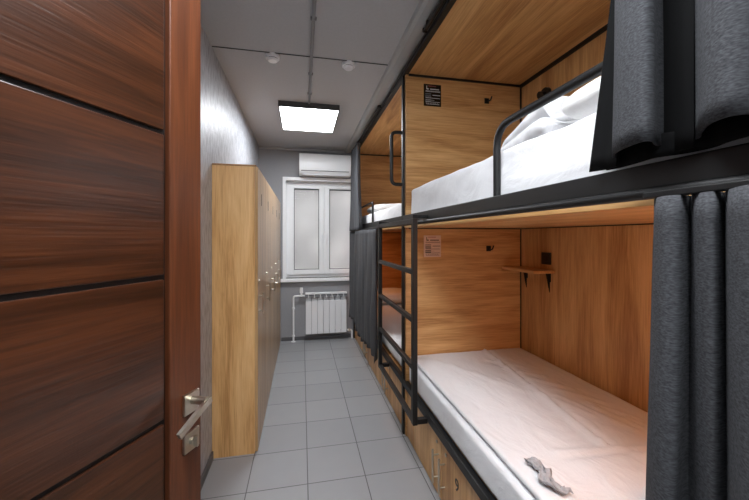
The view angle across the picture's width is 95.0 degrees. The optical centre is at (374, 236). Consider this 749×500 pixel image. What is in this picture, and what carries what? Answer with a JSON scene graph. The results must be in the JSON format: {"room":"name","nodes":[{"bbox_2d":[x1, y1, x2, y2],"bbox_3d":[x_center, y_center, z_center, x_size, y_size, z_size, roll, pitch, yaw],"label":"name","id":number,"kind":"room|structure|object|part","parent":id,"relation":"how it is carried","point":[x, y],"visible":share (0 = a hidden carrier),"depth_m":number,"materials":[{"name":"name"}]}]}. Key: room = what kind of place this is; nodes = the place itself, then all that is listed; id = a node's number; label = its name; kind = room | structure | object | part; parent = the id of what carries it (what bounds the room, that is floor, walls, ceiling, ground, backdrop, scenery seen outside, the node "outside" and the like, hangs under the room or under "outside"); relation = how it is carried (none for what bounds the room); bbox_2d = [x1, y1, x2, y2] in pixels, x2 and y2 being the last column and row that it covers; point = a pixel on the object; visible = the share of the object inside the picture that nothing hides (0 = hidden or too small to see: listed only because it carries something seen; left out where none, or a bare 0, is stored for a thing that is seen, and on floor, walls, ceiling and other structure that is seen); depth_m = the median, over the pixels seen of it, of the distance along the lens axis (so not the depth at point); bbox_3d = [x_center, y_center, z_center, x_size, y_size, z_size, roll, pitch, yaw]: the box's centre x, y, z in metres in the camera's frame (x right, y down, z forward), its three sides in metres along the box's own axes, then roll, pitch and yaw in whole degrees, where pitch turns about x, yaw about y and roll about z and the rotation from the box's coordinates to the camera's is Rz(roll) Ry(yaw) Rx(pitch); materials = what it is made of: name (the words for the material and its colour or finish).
{"room":"dormitory","nodes":[
{"label":"dormitory","id":0,"kind":"room"},
{"bbox_2d":[201,25,258,474],"bbox_3d":[-1.324,0.100,2.848,0.300,2.600,3.420,0,0,-12],"label":"wall","id":1,"kind":"structure","parent":0,"point":[227,137],"depth_m":2.11,"materials":[{"name":"grey paint"}]},
{"bbox_2d":[201,451,212,489],"bbox_3d":[-0.919,1.373,1.687,0.012,0.055,0.960,0,0,-12],"label":"baseboard","id":2,"kind":"structure","parent":1,"relation":"attached to","point":[210,460],"depth_m":2.01,"materials":[{"name":"grey"}]},
{"bbox_2d":[259,149,352,340],"bbox_3d":[-0.550,0.100,4.887,2.656,2.600,0.250,0,0,-12],"label":"wall","id":3,"kind":"structure","parent":0,"point":[274,165],"depth_m":4.63,"materials":[{"name":"grey paint"}]},
{"bbox_2d":[259,146,344,152],"bbox_3d":[-0.972,-1.185,4.655,1.136,0.030,0.030,0,0,-12],"label":"trim","id":4,"kind":"structure","parent":3,"relation":"attached to","point":[260,147],"depth_m":4.64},
{"bbox_2d":[280,177,350,281],"bbox_3d":[-0.673,-0.102,4.805,1.230,1.415,0.260,0,0,-12],"label":"window","id":5,"kind":"structure","parent":3,"relation":"in","point":[316,211],"depth_m":4.80,"materials":[{"name":"white plastic"}]},
{"bbox_3d":[-0.949,-0.095,4.790,0.484,1.240,0.055,0,0,-12],"label":"sash","id":6,"kind":"part","parent":5,"relation":"part of","materials":[{"name":"white plastic"}]},
{"bbox_3d":[-0.950,-0.109,4.794,0.340,1.125,0.004,0,0,-12],"label":"pane","id":7,"kind":"part","parent":5,"relation":"part of","materials":[{"name":"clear glass"}]},
{"bbox_3d":[-0.663,0.583,4.756,1.230,0.045,0.160,0,0,-12],"label":"sill","id":8,"kind":"part","parent":5,"relation":"part of","materials":[{"name":"white plastic"}]},
{"bbox_3d":[-0.437,-0.095,4.898,0.560,1.240,0.055,0,0,-12],"label":"sash","id":9,"kind":"part","parent":5,"relation":"part of","materials":[{"name":"white plastic"}]},
{"bbox_3d":[-0.438,-0.109,4.902,0.416,1.125,0.004,0,0,-12],"label":"pane","id":10,"kind":"part","parent":5,"relation":"part of","materials":[{"name":"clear glass"}]},
{"bbox_2d":[281,333,350,340],"bbox_3d":[-0.775,1.375,4.704,0.971,0.050,0.014,0,0,-12],"label":"baseboard","id":11,"kind":"structure","parent":3,"relation":"attached to","point":[332,335],"depth_m":4.70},
{"bbox_2d":[299,153,350,177],"bbox_3d":[-0.668,-0.967,4.637,0.680,0.290,0.190,0,0,-12],"label":"air conditioner","id":12,"kind":"object","parent":3,"relation":"attached to","point":[310,165],"visible":0.98,"depth_m":4.55,"materials":[{"name":"white plastic"}]},
{"bbox_2d":[305,291,346,333],"bbox_3d":[-0.660,1.025,4.681,0.574,0.550,0.108,0,0,-12],"label":"radiator","id":13,"kind":"object","parent":3,"relation":"attached to","point":[331,312],"visible":1,"depth_m":4.64,"materials":[{"name":"white metal"}]},
{"bbox_2d":[305,291,346,294],"bbox_3d":[-0.657,0.761,4.667,0.558,0.022,0.080,0,0,-12],"label":"grille","id":14,"kind":"object","parent":13,"relation":"attached to","point":[334,292],"depth_m":4.64,"materials":[{"name":"white metal"}]},
{"bbox_2d":[354,105,380,147],"bbox_3d":[-0.133,-1.155,3.861,0.026,0.038,1.734,0,0,-12],"label":"rail","id":15,"kind":"object","parent":3,"relation":"attached to","point":[378,106],"visible":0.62,"depth_m":3.42,"materials":[{"name":"black metal"}]},
{"bbox_2d":[349,142,361,230],"bbox_3d":[-0.230,-0.608,4.201,0.093,1.061,0.790,0,0,-12],"label":"curtain","id":16,"kind":"object","parent":15,"relation":"hanging from","point":[355,203],"visible":0.99,"depth_m":4.13,"materials":[{"name":"grey fabric"}]},
{"bbox_2d":[201,337,440,499],"bbox_3d":[-0.465,1.450,1.956,3.700,0.100,6.220,0,0,-12],"label":"floor","id":17,"kind":"structure","parent":0,"point":[331,431],"depth_m":2.30,"materials":[{"name":"grey tile"}]},
{"bbox_2d":[212,165,264,458],"bbox_3d":[-0.924,0.472,2.431,0.310,1.855,0.479,0,0,-12],"label":"locker","id":18,"kind":"object","parent":17,"relation":"on","point":[238,192],"visible":0.96,"depth_m":2.20,"materials":[{"name":"brown wood"}]},
{"bbox_2d":[212,163,256,166],"bbox_3d":[-1.144,-0.461,3.366,0.266,0.012,2.399,0,0,-12],"label":"board","id":19,"kind":"object","parent":18,"relation":"on","point":[212,163],"visible":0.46,"depth_m":2.19,"materials":[{"name":"brown wood"}]},
{"bbox_3d":[-0.814,0.467,2.454,0.018,1.843,0.475,0,0,-12],"label":"door","id":20,"kind":"part","parent":18,"relation":"part of","materials":[{"name":"laminate"}]},
{"bbox_3d":[-0.751,0.440,2.279,0.034,0.140,0.012,0,0,-12],"label":"handle","id":21,"kind":"part","parent":18,"relation":"part of","materials":[{"name":"silver metal"}]},
{"bbox_2d":[265,179,270,413],"bbox_3d":[-1.023,0.472,2.901,0.310,1.855,0.479,0,0,-12],"label":"locker","id":22,"kind":"object","parent":17,"relation":"on","point":[267,186],"visible":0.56,"depth_m":2.85,"materials":[{"name":"brown wood"}]},
{"bbox_3d":[-0.850,0.440,2.749,0.034,0.140,0.012,0,0,-12],"label":"handle","id":23,"kind":"part","parent":22,"relation":"part of","materials":[{"name":"silver metal"}]},
{"bbox_2d":[271,189,274,384],"bbox_3d":[-1.122,0.472,3.370,0.310,1.855,0.479,0,0,-12],"label":"locker","id":24,"kind":"object","parent":17,"relation":"on","point":[272,192],"visible":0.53,"depth_m":3.33,"materials":[{"name":"brown wood"}]},
{"bbox_2d":[275,195,278,364],"bbox_3d":[-1.222,0.472,3.840,0.310,1.855,0.479,0,0,-12],"label":"locker","id":25,"kind":"object","parent":17,"relation":"on","point":[276,198],"visible":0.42,"depth_m":3.85,"materials":[{"name":"brown wood"}]},
{"bbox_3d":[-1.048,0.440,3.688,0.034,0.140,0.012,0,0,-12],"label":"handle","id":26,"kind":"part","parent":25,"relation":"part of","materials":[{"name":"silver metal"}]},
{"bbox_2d":[278,200,280,350],"bbox_3d":[-1.321,0.472,4.309,0.310,1.855,0.479,0,0,-12],"label":"locker","id":27,"kind":"object","parent":17,"relation":"on","point":[279,267],"visible":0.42,"depth_m":4.18,"materials":[{"name":"brown wood"}]},
{"bbox_3d":[-1.211,0.467,4.333,0.018,1.843,0.475,0,0,-12],"label":"door","id":28,"kind":"part","parent":27,"relation":"part of","materials":[{"name":"laminate"}]},
{"bbox_2d":[291,287,304,342],"bbox_3d":[-1.025,1.040,4.592,0.177,0.720,0.059,0,0,-12],"label":"pipe","id":29,"kind":"object","parent":17,"relation":"on","point":[301,288],"visible":1,"depth_m":4.58,"materials":[{"name":"white metal"}]},
{"bbox_2d":[360,337,375,375],"bbox_3d":[0.252,1.228,3.968,0.766,0.343,0.938,0,0,-12],"label":"base cabinet","id":30,"kind":"object","parent":17,"relation":"on","point":[367,351],"visible":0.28,"depth_m":3.81,"materials":[{"name":"brown wood"}]},
{"bbox_3d":[-0.126,1.226,4.128,0.018,0.336,0.466,0,0,-12],"label":"cabinet door","id":31,"kind":"part","parent":30,"relation":"part of","materials":[{"name":"brown wood"}]},
{"bbox_3d":[-0.029,1.226,3.668,0.018,0.336,0.466,0,0,-12],"label":"cabinet door","id":32,"kind":"part","parent":30,"relation":"part of","materials":[{"name":"brown wood"}]},
{"bbox_2d":[353,75,400,381],"bbox_3d":[0.395,0.113,3.716,0.970,2.575,2.359,0,0,-12],"label":"bunk bed","id":33,"kind":"object","parent":17,"relation":"on","point":[376,186],"visible":0.21,"depth_m":4.75,"materials":[{"name":"brown wood"}]},
{"bbox_3d":[-0.274,0.113,4.762,0.035,2.575,0.035,0,0,-12],"label":"post","id":34,"kind":"part","parent":33,"relation":"part of","materials":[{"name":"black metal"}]},
{"bbox_3d":[-0.212,1.226,4.539,0.018,0.336,0.360,0,0,-12],"label":"filler panel","id":35,"kind":"part","parent":33,"relation":"part of","materials":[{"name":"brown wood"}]},
{"bbox_2d":[349,227,377,362],"bbox_3d":[-0.125,0.527,3.765,0.085,1.224,1.818,0,0,-12],"label":"curtain","id":36,"kind":"object","parent":33,"relation":"hanging from","point":[363,256],"visible":0.98,"depth_m":3.55,"materials":[{"name":"grey fabric"}]},
{"bbox_3d":[-0.136,-0.262,4.106,0.022,0.220,1.173,0,0,-12],"label":"guard rail","id":37,"kind":"part","parent":33,"relation":"part of","materials":[{"name":"black metal"}]},
{"bbox_3d":[0.183,0.128,4.827,0.925,2.545,0.030,0,0,-12],"label":"panel","id":38,"kind":"part","parent":33,"relation":"part of","materials":[{"name":"brown wood"}]},
{"bbox_3d":[-0.031,-1.159,3.609,0.032,0.032,2.326,0,0,-12],"label":"rail","id":39,"kind":"part","parent":33,"relation":"part of","materials":[{"name":"black metal"}]},
{"bbox_3d":[0.421,-1.153,3.704,0.925,0.016,2.326,0,0,-12],"label":"roof panel","id":40,"kind":"part","parent":33,"relation":"part of","materials":[{"name":"brown wood"}]},
{"bbox_3d":[0.423,-0.072,3.689,0.887,2.145,2.296,0,0,-12],"label":"corner trim","id":41,"kind":"part","parent":33,"relation":"part of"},
{"bbox_2d":[362,203,400,223],"bbox_3d":[0.412,-0.184,3.695,0.871,0.188,2.266,0,0,-12],"label":"mattress","id":42,"kind":"object","parent":33,"relation":"on","point":[394,211],"visible":0.16,"depth_m":3.13,"materials":[{"name":"white fabric"}]},
{"bbox_2d":[367,203,399,212],"bbox_3d":[0.294,-0.341,4.174,0.709,0.121,0.558,0,0,-12],"label":"pillow","id":43,"kind":"object","parent":42,"relation":"on","point":[378,207],"visible":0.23,"depth_m":3.88,"materials":[{"name":"white fabric"}]},
{"bbox_3d":[-0.031,-0.126,3.609,0.032,0.052,2.326,0,0,-12],"label":"rail","id":44,"kind":"part","parent":33,"relation":"part of","materials":[{"name":"black metal"}]},
{"bbox_2d":[377,303,400,364],"bbox_3d":[0.412,0.923,3.695,0.872,0.174,2.266,0,0,-12],"label":"mattress","id":45,"kind":"object","parent":33,"relation":"on","point":[391,318],"visible":0.13,"depth_m":3.25,"materials":[{"name":"white fabric"}]},
{"bbox_2d":[377,288,400,303],"bbox_3d":[0.227,0.758,4.480,0.710,0.154,0.577,0,0,-12],"label":"pillow","id":46,"kind":"object","parent":45,"relation":"on","point":[394,294],"visible":0.23,"depth_m":4.24,"materials":[{"name":"fabric"}]},
{"bbox_3d":[-0.031,1.033,3.609,0.032,0.044,2.326,0,0,-12],"label":"rail","id":47,"kind":"part","parent":33,"relation":"part of","materials":[{"name":"black metal"}]},
{"bbox_2d":[376,355,400,422],"bbox_3d":[0.446,1.228,3.048,0.766,0.343,0.938,0,0,-12],"label":"base cabinet","id":48,"kind":"object","parent":17,"relation":"on","point":[395,404],"visible":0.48,"depth_m":2.86,"materials":[{"name":"brown wood"}]},
{"bbox_3d":[0.069,1.226,3.209,0.018,0.336,0.466,0,0,-12],"label":"cabinet door","id":49,"kind":"part","parent":48,"relation":"part of","materials":[{"name":"brown wood"}]},
{"bbox_3d":[0.166,1.226,2.749,0.018,0.336,0.466,0,0,-12],"label":"cabinet door","id":50,"kind":"part","parent":48,"relation":"part of","materials":[{"name":"brown wood"}]},
{"bbox_2d":[414,408,479,499],"bbox_3d":[0.693,1.228,1.884,0.766,0.343,0.938,0,0,-12],"label":"base cabinet","id":51,"kind":"object","parent":17,"relation":"on","point":[448,480],"visible":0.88,"depth_m":1.81,"materials":[{"name":"brown wood"}]},
{"bbox_3d":[0.315,1.226,2.044,0.018,0.336,0.466,0,0,-12],"label":"cabinet door","id":52,"kind":"part","parent":51,"relation":"part of","materials":[{"name":"brown wood"}]},
{"bbox_3d":[0.327,1.235,1.853,0.038,0.180,0.012,0,0,-12],"label":"handle","id":53,"kind":"part","parent":51,"relation":"part of","materials":[{"name":"silver metal"}]},
{"bbox_3d":[0.345,1.235,1.770,0.038,0.180,0.012,0,0,-12],"label":"handle","id":54,"kind":"part","parent":51,"relation":"part of","materials":[{"name":"silver metal"}]},
{"bbox_3d":[0.412,1.226,1.585,0.018,0.336,0.466,0,0,-12],"label":"cabinet door","id":55,"kind":"part","parent":51,"relation":"part of","materials":[{"name":"brown wood"}]},
{"bbox_2d":[390,0,748,499],"bbox_3d":[0.829,0.113,1.516,1.030,2.575,2.122,0,0,-12],"label":"bunk bed","id":56,"kind":"object","parent":17,"relation":"on","point":[593,324],"visible":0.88,"depth_m":2.08,"materials":[{"name":"brown wood"}]},
{"bbox_3d":[0.153,-0.560,2.442,0.090,0.395,0.024,0,0,-12],"label":"grab handle","id":57,"kind":"part","parent":56,"relation":"part of","materials":[{"name":"black metal"}]},
{"bbox_2d":[378,215,427,425],"bbox_3d":[0.166,0.469,2.384,0.088,1.191,0.911,0,0,-12],"label":"ladder","id":58,"kind":"object","parent":56,"relation":"attached to","point":[412,413],"visible":1,"depth_m":2.00,"materials":[{"name":"black metal"}]},
{"bbox_3d":[0.046,0.480,2.805,0.028,1.170,0.038,0,0,-12],"label":"post","id":59,"kind":"part","parent":58,"relation":"part of","materials":[{"name":"black metal"}]},
{"bbox_3d":[0.226,0.480,1.951,0.028,1.170,0.038,0,0,-12],"label":"post","id":60,"kind":"part","parent":58,"relation":"part of","materials":[{"name":"black metal"}]},
{"bbox_3d":[0.214,0.113,2.453,0.035,2.575,0.035,0,0,-12],"label":"post","id":61,"kind":"part","parent":56,"relation":"part of","materials":[{"name":"black metal"}]},
{"bbox_3d":[0.249,1.226,2.356,0.018,0.336,0.163,0,0,-12],"label":"filler panel","id":62,"kind":"part","parent":56,"relation":"part of","materials":[{"name":"brown wood"}]},
{"bbox_3d":[0.429,-1.159,1.432,0.032,0.032,2.055,0,0,-12],"label":"rail","id":63,"kind":"part","parent":56,"relation":"part of","materials":[{"name":"black metal"}]},
{"bbox_2d":[424,235,440,256],"bbox_3d":[0.413,0.066,2.446,0.130,0.155,0.004,0,0,-12],"label":"plaque","id":64,"kind":"object","parent":56,"relation":"attached to","point":[432,243],"visible":1,"depth_m":2.44,"materials":[{"name":"paper"}]},
{"bbox_2d":[424,84,440,106],"bbox_3d":[0.413,-1.010,2.446,0.130,0.155,0.004,0,0,-12],"label":"plaque","id":65,"kind":"object","parent":56,"relation":"attached to","point":[432,93],"visible":1,"depth_m":2.44,"materials":[{"name":"black plastic"}]},
{"bbox_2d":[425,93,430,101],"bbox_3d":[0.382,-0.993,2.437,0.044,0.058,0.001,0,0,-12],"label":"print","id":66,"kind":"object","parent":65,"relation":"attached to","point":[427,95],"depth_m":2.44},
{"bbox_2d":[426,89,439,104],"bbox_3d":[0.417,-1.000,2.445,0.110,0.112,0.001,0,0,-12],"label":"print","id":67,"kind":"object","parent":65,"relation":"attached to","point":[432,95],"depth_m":2.44},
{"bbox_3d":[0.429,1.033,1.432,0.032,0.044,2.055,0,0,-12],"label":"rail","id":68,"kind":"part","parent":56,"relation":"part of","materials":[{"name":"black metal"}]},
{"bbox_3d":[0.671,0.128,2.518,0.925,2.545,0.030,0,0,-12],"label":"panel","id":69,"kind":"part","parent":56,"relation":"part of","materials":[{"name":"brown wood"}]},
{"bbox_2d":[409,367,536,499],"bbox_3d":[0.867,0.933,1.517,0.886,0.155,1.985,0,0,-12],"label":"mattress","id":70,"kind":"object","parent":56,"relation":"on","point":[501,481],"visible":0.15,"depth_m":1.48,"materials":[{"name":"white fabric"}]},
{"bbox_2d":[418,348,647,499],"bbox_3d":[0.877,0.827,1.526,0.868,0.055,1.979,0,0,-12],"label":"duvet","id":71,"kind":"object","parent":70,"relation":"on","point":[593,441],"visible":0.88,"depth_m":1.55,"materials":[{"name":"white fabric"}]},
{"bbox_2d":[524,457,573,494],"bbox_3d":[0.576,0.806,1.160,0.072,0.031,0.176,0,0,-12],"label":"crumpled cloth","id":72,"kind":"object","parent":71,"relation":"on","point":[545,474],"visible":1,"depth_m":1.15,"materials":[{"name":"grey fabric"}]},
{"bbox_2d":[484,96,491,103],"bbox_3d":[0.837,-1.007,2.517,0.044,0.044,0.040,0,0,-12],"label":"coat hook","id":73,"kind":"object","parent":56,"relation":"attached to","point":[486,100],"visible":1,"depth_m":2.53,"materials":[{"name":"black plastic"}]},
{"bbox_2d":[486,245,493,250],"bbox_3d":[0.851,0.083,2.520,0.044,0.044,0.040,0,0,-12],"label":"coat hook","id":74,"kind":"object","parent":56,"relation":"attached to","point":[488,248],"visible":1,"depth_m":2.53,"materials":[{"name":"black plastic"}]},
{"bbox_3d":[0.881,-1.153,1.528,0.925,0.016,2.055,0,0,-12],"label":"roof panel","id":75,"kind":"part","parent":56,"relation":"part of","materials":[{"name":"brown wood"}]},
{"bbox_2d":[502,266,554,292],"bbox_3d":[1.065,0.295,2.396,0.164,0.150,0.357,0,0,-12],"label":"wall shelf","id":76,"kind":"object","parent":56,"relation":"attached to","point":[525,270],"visible":1,"depth_m":2.31,"materials":[{"name":"brown wood"}]},
{"bbox_3d":[0.883,-0.072,1.513,0.887,2.145,2.025,0,0,-12],"label":"corner trim","id":77,"kind":"part","parent":56,"relation":"part of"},
{"bbox_2d":[537,87,550,98],"bbox_3d":[1.134,-0.965,2.314,0.063,0.089,0.089,0,0,-12],"label":"reading lamp","id":78,"kind":"object","parent":56,"relation":"attached to","point":[546,90],"visible":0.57,"depth_m":2.29,"materials":[{"name":"black plastic"}]},
{"bbox_2d":[541,252,550,264],"bbox_3d":[1.159,0.145,2.317,0.013,0.080,0.085,0,0,-12],"label":"power socket","id":79,"kind":"object","parent":56,"relation":"attached to","point":[545,257],"visible":1,"depth_m":2.31,"materials":[{"name":"black plastic"}]},
{"bbox_3d":[0.546,-0.289,0.879,0.026,0.274,0.862,0,0,-12],"label":"guard rail","id":80,"kind":"part","parent":56,"relation":"part of","materials":[{"name":"black metal"}]},
{"bbox_3d":[0.429,-0.126,1.432,0.032,0.052,2.055,0,0,-12],"label":"rail","id":81,"kind":"part","parent":56,"relation":"part of","materials":[{"name":"black metal"}]},
{"bbox_2d":[411,112,748,213],"bbox_3d":[0.872,-0.221,1.517,0.883,0.254,1.994,0,0,-12],"label":"mattress","id":82,"kind":"object","parent":56,"relation":"on","point":[564,154],"visible":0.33,"depth_m":1.14,"materials":[{"name":"white fabric"}]},
{"bbox_2d":[501,96,579,151],"bbox_3d":[0.751,-0.421,1.388,0.474,0.157,0.414,0,0,-12],"label":"duvet","id":83,"kind":"object","parent":82,"relation":"on","point":[550,117],"visible":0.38,"depth_m":1.18,"materials":[{"name":"white fabric"}]},
{"bbox_2d":[562,76,600,119],"bbox_3d":[0.988,-0.424,0.893,0.706,0.145,0.624,0,0,-12],"label":"pillow","id":84,"kind":"object","parent":82,"relation":"on","point":[583,102],"visible":0.13,"depth_m":1.02,"materials":[{"name":"white fabric"}]},
{"bbox_3d":[1.327,-0.052,1.606,0.020,2.184,2.024,0,0,-12],"label":"panel","id":85,"kind":"part","parent":56,"relation":"part of","materials":[{"name":"brown wood"}]},
{"bbox_2d":[643,179,748,499],"bbox_3d":[0.553,0.507,0.533,0.094,1.186,0.345,0,0,-12],"label":"curtain","id":86,"kind":"object","parent":56,"relation":"hanging from","point":[698,424],"visible":1,"depth_m":0.58,"materials":[{"name":"grey fabric"}]},
{"bbox_2d":[201,0,445,150],"bbox_3d":[-0.465,-1.250,1.956,3.700,0.100,6.220,0,0,-12],"label":"ceiling","id":87,"kind":"structure","parent":0,"point":[370,31],"depth_m":2.22,"materials":[{"name":"grey paint"}]},
{"bbox_2d":[265,52,279,63],"bbox_3d":[-0.674,-1.181,2.270,0.091,0.038,0.091,0,0,-12],"label":"smoke detector","id":88,"kind":"object","parent":87,"relation":"attached to","point":[272,57],"visible":1,"depth_m":2.25,"materials":[{"name":"white plastic"}]},
{"bbox_2d":[212,46,387,65],"bbox_3d":[-0.220,-1.198,1.114,1.139,0.005,2.376,0,0,-12],"label":"trim","id":89,"kind":"structure","parent":87,"relation":"attached to","point":[212,46],"depth_m":2.26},
{"bbox_2d":[278,100,339,132],"bbox_3d":[-0.651,-1.174,3.394,0.540,0.052,0.670,0,0,-12],"label":"ceiling light","id":90,"kind":"object","parent":87,"relation":"attached to","point":[302,116],"visible":1,"depth_m":3.27,"materials":[{"name":"white plastic"}]},
{"bbox_2d":[308,0,316,103],"bbox_3d":[-0.169,-1.192,1.099,0.032,0.016,4.020,0,0,-12],"label":"cable conduit","id":91,"kind":"object","parent":87,"relation":"attached to","point":[313,17],"visible":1,"depth_m":2.12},
{"bbox_2d":[342,60,354,70],"bbox_3d":[-0.180,-1.181,2.374,0.091,0.038,0.091,0,0,-12],"label":"smoke detector","id":92,"kind":"object","parent":87,"relation":"attached to","point":[348,65],"visible":1,"depth_m":2.35,"materials":[{"name":"white plastic"}]},
{"bbox_2d":[345,0,439,152],"bbox_3d":[0.137,-1.184,2.456,0.113,0.032,4.750,0,0,-12],"label":"trim","id":93,"kind":"structure","parent":87,"relation":"attached to","point":[413,33],"depth_m":2.28,"materials":[{"name":"grey paint"}]},
{"bbox_2d":[423,0,444,32],"bbox_3d":[0.445,-1.155,1.126,0.026,0.038,1.604,0,0,-12],"label":"rail","id":94,"kind":"object","parent":87,"relation":"attached to","point":[441,2],"visible":1,"depth_m":1.77,"materials":[{"name":"black metal"}]},
{"bbox_2d":[589,0,748,171],"bbox_3d":[0.539,-0.646,0.599,0.100,0.984,0.455,0,0,-12],"label":"curtain","id":95,"kind":"object","parent":94,"relation":"hanging from","point":[675,74],"visible":1,"depth_m":0.63,"materials":[{"name":"grey fabric"}]},
{"bbox_3d":[-0.694,0.100,-0.489,0.120,2.600,1.330,0,0,-12],"label":"wall","id":96,"kind":"structure","parent":0,"visible":0},
{"bbox_2d":[0,0,212,499],"bbox_3d":[-0.588,0.355,0.546,0.103,2.070,0.854,0,0,15],"label":"door","id":97,"kind":"structure","parent":96,"relation":"in","point":[101,398],"depth_m":0.71,"materials":[{"name":"red wood"}]},
{"bbox_3d":[-0.472,0.454,0.873,0.052,0.062,0.110,0,0,14],"label":"lever","id":98,"kind":"part","parent":97,"relation":"part of","materials":[{"name":"silver metal"}]}
]}

